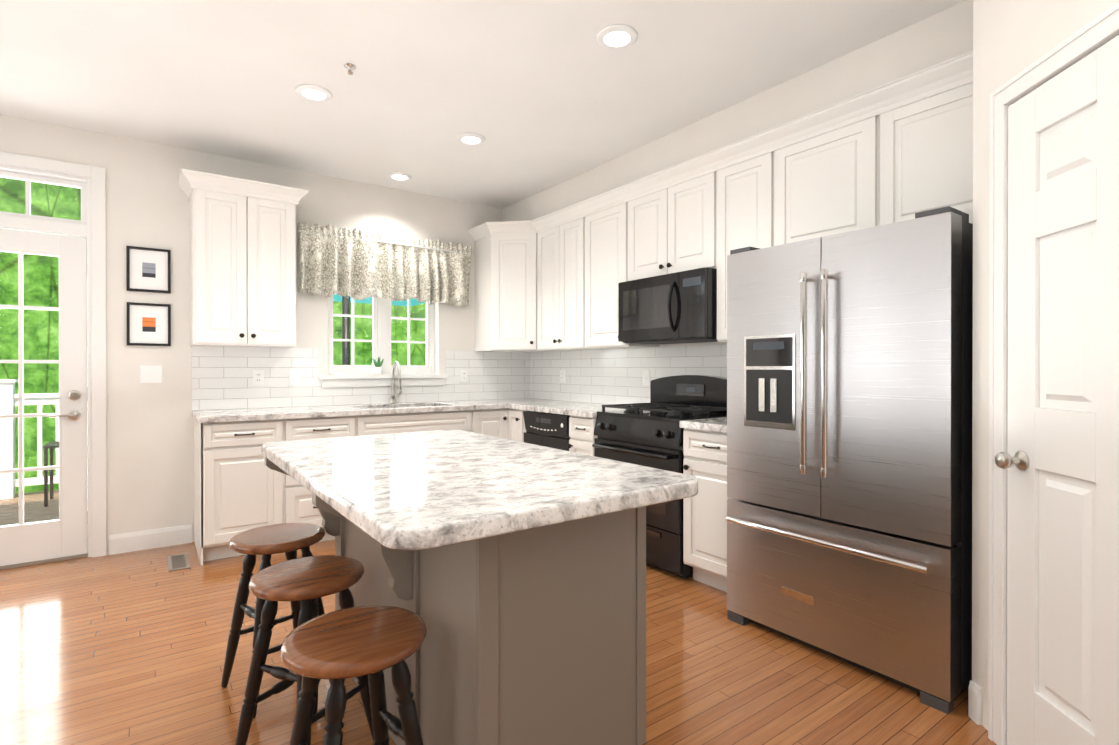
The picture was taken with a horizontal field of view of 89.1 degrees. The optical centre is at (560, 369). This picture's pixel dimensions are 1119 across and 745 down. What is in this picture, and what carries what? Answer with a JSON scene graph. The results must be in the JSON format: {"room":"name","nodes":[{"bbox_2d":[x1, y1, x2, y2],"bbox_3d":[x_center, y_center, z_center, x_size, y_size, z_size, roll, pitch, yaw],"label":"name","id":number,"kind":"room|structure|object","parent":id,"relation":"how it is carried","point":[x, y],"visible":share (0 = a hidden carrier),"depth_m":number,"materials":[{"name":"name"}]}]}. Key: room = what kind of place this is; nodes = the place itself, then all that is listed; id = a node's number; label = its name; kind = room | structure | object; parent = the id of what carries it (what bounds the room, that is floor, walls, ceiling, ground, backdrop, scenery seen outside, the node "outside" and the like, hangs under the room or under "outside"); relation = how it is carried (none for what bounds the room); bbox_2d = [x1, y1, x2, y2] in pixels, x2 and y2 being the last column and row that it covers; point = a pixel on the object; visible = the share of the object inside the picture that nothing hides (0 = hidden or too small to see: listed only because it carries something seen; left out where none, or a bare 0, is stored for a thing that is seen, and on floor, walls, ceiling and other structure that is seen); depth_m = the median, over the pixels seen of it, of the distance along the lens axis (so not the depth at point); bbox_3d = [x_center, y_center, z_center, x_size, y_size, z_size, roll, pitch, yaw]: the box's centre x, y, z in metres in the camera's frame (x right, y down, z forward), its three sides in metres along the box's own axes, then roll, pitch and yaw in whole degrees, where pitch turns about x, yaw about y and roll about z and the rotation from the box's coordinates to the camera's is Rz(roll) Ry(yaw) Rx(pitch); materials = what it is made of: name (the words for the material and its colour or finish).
{"room":"kitchen","nodes":[
{"label":"kitchen","id":0,"kind":"room"},
{"bbox_2d":[0,114,520,554],"bbox_3d":[-2.692,-0.166,3.987,6.100,2.740,0.150,0,0,-36],"label":"wall","id":1,"kind":"structure","parent":0,"point":[149,456],"depth_m":3.89,"materials":[{"name":"paint"}]},
{"bbox_2d":[0,151,106,569],"bbox_3d":[-3.401,-0.050,3.449,1.014,2.512,0.167,0,0,-36],"label":"door","id":2,"kind":"structure","parent":1,"relation":"attached to","point":[77,528],"depth_m":3.62,"materials":[{"name":"white paint"}]},
{"bbox_2d":[126,246,170,293],"bbox_3d":[-2.767,-0.670,3.824,0.240,0.296,0.022,0,0,-36],"label":"picture frame","id":3,"kind":"object","parent":1,"relation":"attached to","point":[148,270],"depth_m":3.82,"materials":[{"name":"black"}]},
{"bbox_2d":[127,302,170,345],"bbox_3d":[-2.767,-0.305,3.825,0.240,0.285,0.022,0,0,-36],"label":"picture frame","id":4,"kind":"object","parent":1,"relation":"attached to","point":[148,324],"depth_m":3.82,"materials":[{"name":"black"}]},
{"bbox_2d":[109,524,191,554],"bbox_3d":[-2.758,1.143,3.840,0.453,0.125,0.014,0,0,-36],"label":"baseboard","id":5,"kind":"structure","parent":1,"relation":"attached to","point":[144,540],"depth_m":3.83,"materials":[{"name":"white paint"}]},
{"bbox_2d":[140,366,161,382],"bbox_3d":[-2.760,0.030,3.835,0.118,0.118,0.016,0,0,-36],"label":"light switch","id":6,"kind":"object","parent":1,"relation":"attached to","point":[150,374],"depth_m":3.84,"materials":[{"name":"white plastic"}]},
{"bbox_2d":[178,168,308,347],"bbox_3d":[-2.219,-0.726,3.993,0.761,1.115,0.392,0,0,-36],"label":"upper cabinet","id":7,"kind":"object","parent":1,"relation":"attached to","point":[242,262],"visible":1,"depth_m":3.87,"materials":[{"name":"white paint"}]},
{"bbox_2d":[192,346,527,410],"bbox_3d":[-1.448,0.056,4.793,2.790,0.452,0.007,0,0,-36],"label":"tile backsplash","id":8,"kind":"structure","parent":1,"relation":"attached to","point":[222,377],"depth_m":4.41,"materials":[{"name":"white tile"}]},
{"bbox_2d":[253,370,263,385],"bbox_3d":[-2.236,0.059,4.211,0.072,0.115,0.008,0,0,-36],"label":"outlet","id":9,"kind":"object","parent":8,"relation":"attached to","point":[258,375],"depth_m":4.21,"materials":[{"name":"white plastic"}]},
{"bbox_2d":[289,370,299,384],"bbox_3d":[-2.036,0.059,4.351,0.072,0.115,0.016,0,0,-36],"label":"outlet","id":10,"kind":"object","parent":8,"relation":"attached to","point":[294,375],"depth_m":4.35,"materials":[{"name":"white plastic"}]},
{"bbox_2d":[460,370,466,381],"bbox_3d":[-0.885,0.056,5.192,0.072,0.115,0.008,0,0,-36],"label":"outlet","id":11,"kind":"object","parent":8,"relation":"attached to","point":[463,373],"depth_m":5.19,"materials":[{"name":"white plastic"}]},
{"bbox_2d":[318,295,447,386],"bbox_3d":[-1.493,-0.395,4.820,1.080,1.064,0.180,0,0,-36],"label":"window","id":12,"kind":"structure","parent":1,"relation":"in","point":[381,340],"depth_m":4.83,"materials":[{"name":"white paint"}]},
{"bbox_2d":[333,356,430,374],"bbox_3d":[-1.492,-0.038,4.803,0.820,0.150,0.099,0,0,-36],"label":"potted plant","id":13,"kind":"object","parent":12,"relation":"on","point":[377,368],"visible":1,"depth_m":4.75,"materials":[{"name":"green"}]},
{"bbox_2d":[298,220,471,305],"bbox_3d":[-1.400,-0.851,4.737,1.455,0.576,0.150,0,0,-36],"label":"valance curtain","id":14,"kind":"object","parent":1,"relation":"attached to","point":[356,263],"visible":1,"depth_m":4.68,"materials":[{"name":"fabric"}]},
{"bbox_2d":[0,0,965,208],"bbox_3d":[-0.700,-1.577,1.240,6.100,0.100,6.930,0,0,-36],"label":"ceiling","id":15,"kind":"structure","parent":0,"point":[540,95],"depth_m":2.94,"materials":[{"name":"paint"}]},
{"bbox_2d":[295,84,331,101],"bbox_3d":[-1.334,-1.514,3.077,0.184,0.037,0.197,0,0,-36],"label":"recessed light","id":16,"kind":"object","parent":15,"relation":"in","point":[310,92],"depth_m":3.13,"materials":[{"name":"white plastic"}]},
{"bbox_2d":[344,63,355,74],"bbox_3d":[-1.050,-1.513,2.823,0.059,0.037,0.112,0,0,-36],"label":"sprinkler head","id":17,"kind":"object","parent":15,"relation":"in","point":[349,66],"depth_m":2.86,"materials":[{"name":"white metal"}]},
{"bbox_2d":[387,172,411,180],"bbox_3d":[-1.249,-1.518,4.413,0.188,0.037,0.199,0,0,-36],"label":"recessed light","id":18,"kind":"object","parent":15,"relation":"in","point":[399,176],"depth_m":4.49,"materials":[{"name":"white plastic"}]},
{"bbox_2d":[457,133,485,144],"bbox_3d":[-0.582,-1.516,3.691,0.185,0.037,0.195,0,0,-36],"label":"recessed light","id":19,"kind":"object","parent":15,"relation":"in","point":[465,138],"depth_m":3.75,"materials":[{"name":"white plastic"}]},
{"bbox_2d":[596,24,637,49],"bbox_3d":[0.253,-1.513,2.557,0.190,0.037,0.188,0,0,-36],"label":"recessed light","id":20,"kind":"object","parent":15,"relation":"in","point":[616,37],"depth_m":2.60,"materials":[{"name":"white plastic"}]},
{"bbox_2d":[0,539,996,744],"bbox_3d":[-0.700,1.238,1.248,6.100,0.050,6.930,0,0,-36],"label":"floor","id":21,"kind":"structure","parent":0,"point":[128,648],"depth_m":2.25,"materials":[{"name":"brown wood"}]},
{"bbox_2d":[167,553,190,571],"bbox_3d":[-2.394,1.201,3.564,0.110,0.008,0.330,0,0,-36],"label":"floor vent","id":22,"kind":"object","parent":21,"relation":"in","point":[178,562],"visible":0.98,"depth_m":3.54,"materials":[{"name":"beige metal"}]},
{"bbox_2d":[194,419,285,565],"bbox_3d":[-2.197,0.766,3.872,0.466,0.878,0.619,0,0,-36],"label":"base cabinet","id":23,"kind":"object","parent":21,"relation":"on","point":[240,486],"depth_m":3.61,"materials":[{"name":"white paint"}]},
{"bbox_2d":[221,523,329,719],"bbox_3d":[-1.079,0.918,2.177,0.360,0.586,0.360,0,0,-36],"label":"stool","id":24,"kind":"object","parent":21,"relation":"on","point":[289,540],"visible":0.58,"depth_m":2.15,"materials":[{"name":"brown wood"}]},
{"bbox_2d":[235,555,373,744],"bbox_3d":[-0.785,0.919,1.772,0.412,0.586,0.412,0,0,-36],"label":"stool","id":25,"kind":"object","parent":21,"relation":"on","point":[307,582],"visible":0.71,"depth_m":1.71,"materials":[{"name":"brown wood"}]},
{"bbox_2d":[286,415,369,541],"bbox_3d":[-1.818,0.765,4.148,0.599,0.878,0.619,0,0,-36],"label":"base cabinet","id":26,"kind":"object","parent":21,"relation":"on","point":[300,508],"depth_m":3.86,"materials":[{"name":"white paint"}]},
{"bbox_2d":[280,605,426,744],"bbox_3d":[-0.491,0.920,1.368,0.336,0.586,0.336,0,0,-36],"label":"stool","id":27,"kind":"object","parent":21,"relation":"on","point":[337,648],"visible":1,"depth_m":1.34,"materials":[{"name":"brown wood"}]},
{"bbox_2d":[370,429,437,434],"bbox_3d":[-1.282,0.870,4.537,0.836,0.665,0.619,0,0,-36],"label":"base cabinet","id":28,"kind":"object","parent":21,"relation":"on","point":[399,430],"depth_m":4.26,"materials":[{"name":"white paint"}]},
{"bbox_2d":[264,457,645,744],"bbox_3d":[-0.443,0.771,1.980,0.877,0.879,1.292,0,0,-36],"label":"kitchen island","id":29,"kind":"object","parent":21,"relation":"on","point":[536,636],"visible":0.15,"depth_m":1.54,"materials":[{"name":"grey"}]},
{"bbox_2d":[261,430,697,549],"bbox_3d":[-0.399,0.310,1.887,0.860,0.042,1.535,0,0,-36],"label":"island countertop","id":30,"kind":"structure","parent":29,"relation":"on","point":[421,490],"depth_m":1.46,"materials":[{"name":"stone"}]},
{"bbox_2d":[430,409,505,438],"bbox_3d":[-0.767,0.763,4.880,0.440,0.878,0.669,0,0,-36],"label":"base cabinet","id":31,"kind":"object","parent":21,"relation":"on","point":[491,422],"depth_m":4.59,"materials":[{"name":"white paint"}]},
{"bbox_2d":[192,398,539,422],"bbox_3d":[-1.251,0.303,4.543,2.814,0.040,0.643,0,0,-36],"label":"countertop","id":32,"kind":"structure","parent":31,"relation":"on","point":[251,414],"depth_m":4.08,"materials":[{"name":"stone"}]},
{"bbox_2d":[390,361,401,403],"bbox_3d":[-1.346,0.104,4.717,0.096,0.356,0.195,0,0,-36],"label":"faucet","id":33,"kind":"object","parent":32,"relation":"on","point":[394,395],"visible":1,"depth_m":4.74,"materials":[{"name":"silver metal"}]},
{"bbox_2d":[488,399,519,401],"bbox_3d":[-0.380,0.301,5.181,0.654,0.040,0.360,0,0,-36],"label":"countertop","id":34,"kind":"structure","parent":31,"relation":"on","point":[495,400],"depth_m":5.22,"materials":[{"name":"stone"}]},
{"bbox_2d":[504,399,625,417],"bbox_3d":[0.140,0.303,4.465,0.654,0.040,1.110,0,0,-36],"label":"countertop","id":35,"kind":"structure","parent":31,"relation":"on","point":[581,409],"depth_m":4.40,"materials":[{"name":"stone"}]},
{"bbox_2d":[506,409,525,441],"bbox_3d":[-0.151,0.763,4.846,0.678,0.878,0.250,0,0,-36],"label":"base cabinet","id":36,"kind":"object","parent":21,"relation":"on","point":[515,424],"depth_m":4.68,"materials":[{"name":"white paint"}]},
{"bbox_2d":[523,411,569,450],"bbox_3d":[0.114,0.767,4.509,0.609,0.872,0.600,0,0,-36],"label":"dishwasher","id":37,"kind":"object","parent":21,"relation":"on","point":[550,430],"visible":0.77,"depth_m":4.30,"materials":[{"name":"black metal"}]},
{"bbox_2d":[568,416,597,455],"bbox_3d":[0.392,0.765,4.150,0.618,0.878,0.300,0,0,-36],"label":"base cabinet","id":38,"kind":"object","parent":21,"relation":"on","point":[581,429],"depth_m":3.96,"materials":[{"name":"white paint"}]},
{"bbox_2d":[592,375,726,578],"bbox_3d":[0.675,0.620,3.692,0.676,1.170,0.764,0,0,-36],"label":"range","id":39,"kind":"object","parent":21,"relation":"on","point":[650,434],"visible":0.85,"depth_m":3.48,"materials":[{"name":"black metal"}]},
{"bbox_2d":[683,428,731,591],"bbox_3d":[1.060,0.768,3.231,0.618,0.878,0.423,0,0,-36],"label":"base cabinet","id":40,"kind":"object","parent":21,"relation":"on","point":[704,452],"depth_m":3.09,"materials":[{"name":"white paint"}]},
{"bbox_2d":[680,417,726,432],"bbox_3d":[1.052,0.307,3.222,0.639,0.040,0.426,0,0,-36],"label":"countertop","id":41,"kind":"structure","parent":40,"relation":"on","point":[711,424],"depth_m":3.10,"materials":[{"name":"stone"}]},
{"bbox_2d":[726,206,972,713],"bbox_3d":[1.366,0.315,2.579,0.830,1.787,0.950,0,0,-36],"label":"refrigerator","id":42,"kind":"object","parent":21,"relation":"on","point":[849,434],"visible":0.94,"depth_m":2.24,"materials":[{"name":"silver metal"}]},
{"bbox_2d":[534,342,726,413],"bbox_3d":[1.752,-0.162,2.932,0.150,2.740,6.780,0,0,-36],"label":"wall","id":43,"kind":"structure","parent":0,"point":[692,344],"depth_m":3.96,"materials":[{"name":"paint"}]},
{"bbox_2d":[473,222,559,351],"bbox_3d":[-0.349,-0.691,5.173,0.609,1.037,0.679,0,0,-36],"label":"upper cabinet","id":44,"kind":"object","parent":43,"relation":"attached to","point":[505,257],"depth_m":4.98,"materials":[{"name":"white paint"}]},
{"bbox_2d":[536,210,587,350],"bbox_3d":[0.103,-0.690,4.752,0.374,1.037,0.786,0,0,-36],"label":"upper cabinet","id":45,"kind":"object","parent":43,"relation":"attached to","point":[561,243],"depth_m":4.64,"materials":[{"name":"white paint"}]},
{"bbox_2d":[588,194,658,349],"bbox_3d":[0.455,-0.688,4.309,0.324,1.037,0.625,0,0,-36],"label":"upper cabinet","id":46,"kind":"object","parent":43,"relation":"attached to","point":[610,224],"depth_m":4.19,"materials":[{"name":"white paint"}]},
{"bbox_2d":[528,344,726,403],"bbox_3d":[0.564,0.057,4.431,0.009,0.452,2.958,0,0,-36],"label":"tile backsplash","id":47,"kind":"structure","parent":43,"relation":"attached to","point":[603,376],"depth_m":4.61,"materials":[{"name":"white tile"}]},
{"bbox_2d":[560,370,564,381],"bbox_3d":[0.018,0.056,5.170,0.008,0.115,0.072,0,0,-36],"label":"outlet","id":48,"kind":"object","parent":47,"relation":"attached to","point":[562,372],"depth_m":5.17,"materials":[{"name":"white plastic"}]},
{"bbox_2d":[643,370,649,384],"bbox_3d":[0.644,0.059,4.302,0.015,0.115,0.072,0,0,-36],"label":"outlet","id":49,"kind":"object","parent":47,"relation":"attached to","point":[646,373],"depth_m":4.30,"materials":[{"name":"white plastic"}]},
{"bbox_2d":[632,166,715,279],"bbox_3d":[0.825,-0.908,3.799,0.324,0.595,0.774,0,0,-36],"label":"upper cabinet","id":50,"kind":"object","parent":43,"relation":"attached to","point":[674,222],"depth_m":3.65,"materials":[{"name":"white paint"}]},
{"bbox_2d":[618,267,717,344],"bbox_3d":[0.769,-0.396,3.757,0.468,0.422,0.760,0,0,-36],"label":"microwave","id":51,"kind":"object","parent":50,"relation":"attached to","point":[676,308],"visible":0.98,"depth_m":3.57,"materials":[{"name":"black metal"}]},
{"bbox_2d":[716,142,783,341],"bbox_3d":[1.166,-0.686,3.330,0.324,1.037,0.525,0,0,-36],"label":"upper cabinet","id":52,"kind":"object","parent":43,"relation":"attached to","point":[750,186],"depth_m":3.21,"materials":[{"name":"white paint"}]},
{"bbox_2d":[784,114,855,243],"bbox_3d":[1.460,-0.898,2.925,0.324,0.610,0.615,0,0,-36],"label":"upper cabinet","id":53,"kind":"object","parent":43,"relation":"attached to","point":[820,163],"depth_m":2.86,"materials":[{"name":"white paint"}]},
{"bbox_2d":[856,70,972,229],"bbox_3d":[1.727,-0.897,2.557,0.324,0.610,0.575,0,0,-36],"label":"upper cabinet","id":54,"kind":"object","parent":43,"relation":"attached to","point":[898,150],"depth_m":2.50,"materials":[{"name":"white paint"}]},
{"bbox_2d":[502,0,972,220],"bbox_3d":[0.735,-1.385,3.927,0.319,0.299,3.967,0,0,-36],"label":"wall","id":55,"kind":"structure","parent":0,"point":[942,36],"depth_m":3.03,"materials":[{"name":"paint"}]},
{"bbox_2d":[972,0,1118,729],"bbox_3d":[2.097,-0.156,0.822,1.768,2.739,2.659,0,0,-36],"label":"wall","id":56,"kind":"structure","parent":0,"point":[1012,38],"depth_m":1.92,"materials":[{"name":"paint"}]},
{"bbox_2d":[988,2,1118,744],"bbox_3d":[1.383,0.154,1.416,0.604,2.116,0.702,0,0,-36],"label":"pantry door","id":57,"kind":"structure","parent":56,"relation":"in","point":[1054,426],"depth_m":1.60,"materials":[{"name":"white paint"}]},
{"label":"outside","id":58,"kind":"structure","parent":0,"visible":0},
{"bbox_2d":[0,379,58,525],"bbox_3d":[-3.276,0.685,2.241,4.400,1.170,7.896,0,0,-36],"label":"deck","id":59,"kind":"object","parent":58,"point":[8,443],"depth_m":5.38,"materials":[{"name":"beige wood"}]},
{"bbox_2d":[333,294,425,364],"bbox_3d":[-2.411,0.193,6.324,2.000,2.110,1.200,0,0,-36],"label":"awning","id":60,"kind":"object","parent":59,"relation":"on","point":[346,330],"depth_m":5.83,"materials":[{"name":"teal"}]},
{"bbox_2d":[0,177,425,493],"bbox_3d":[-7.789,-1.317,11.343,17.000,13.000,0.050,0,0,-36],"label":"trees","id":61,"kind":"object","parent":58,"point":[52,378],"depth_m":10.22,"materials":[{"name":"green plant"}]}
]}

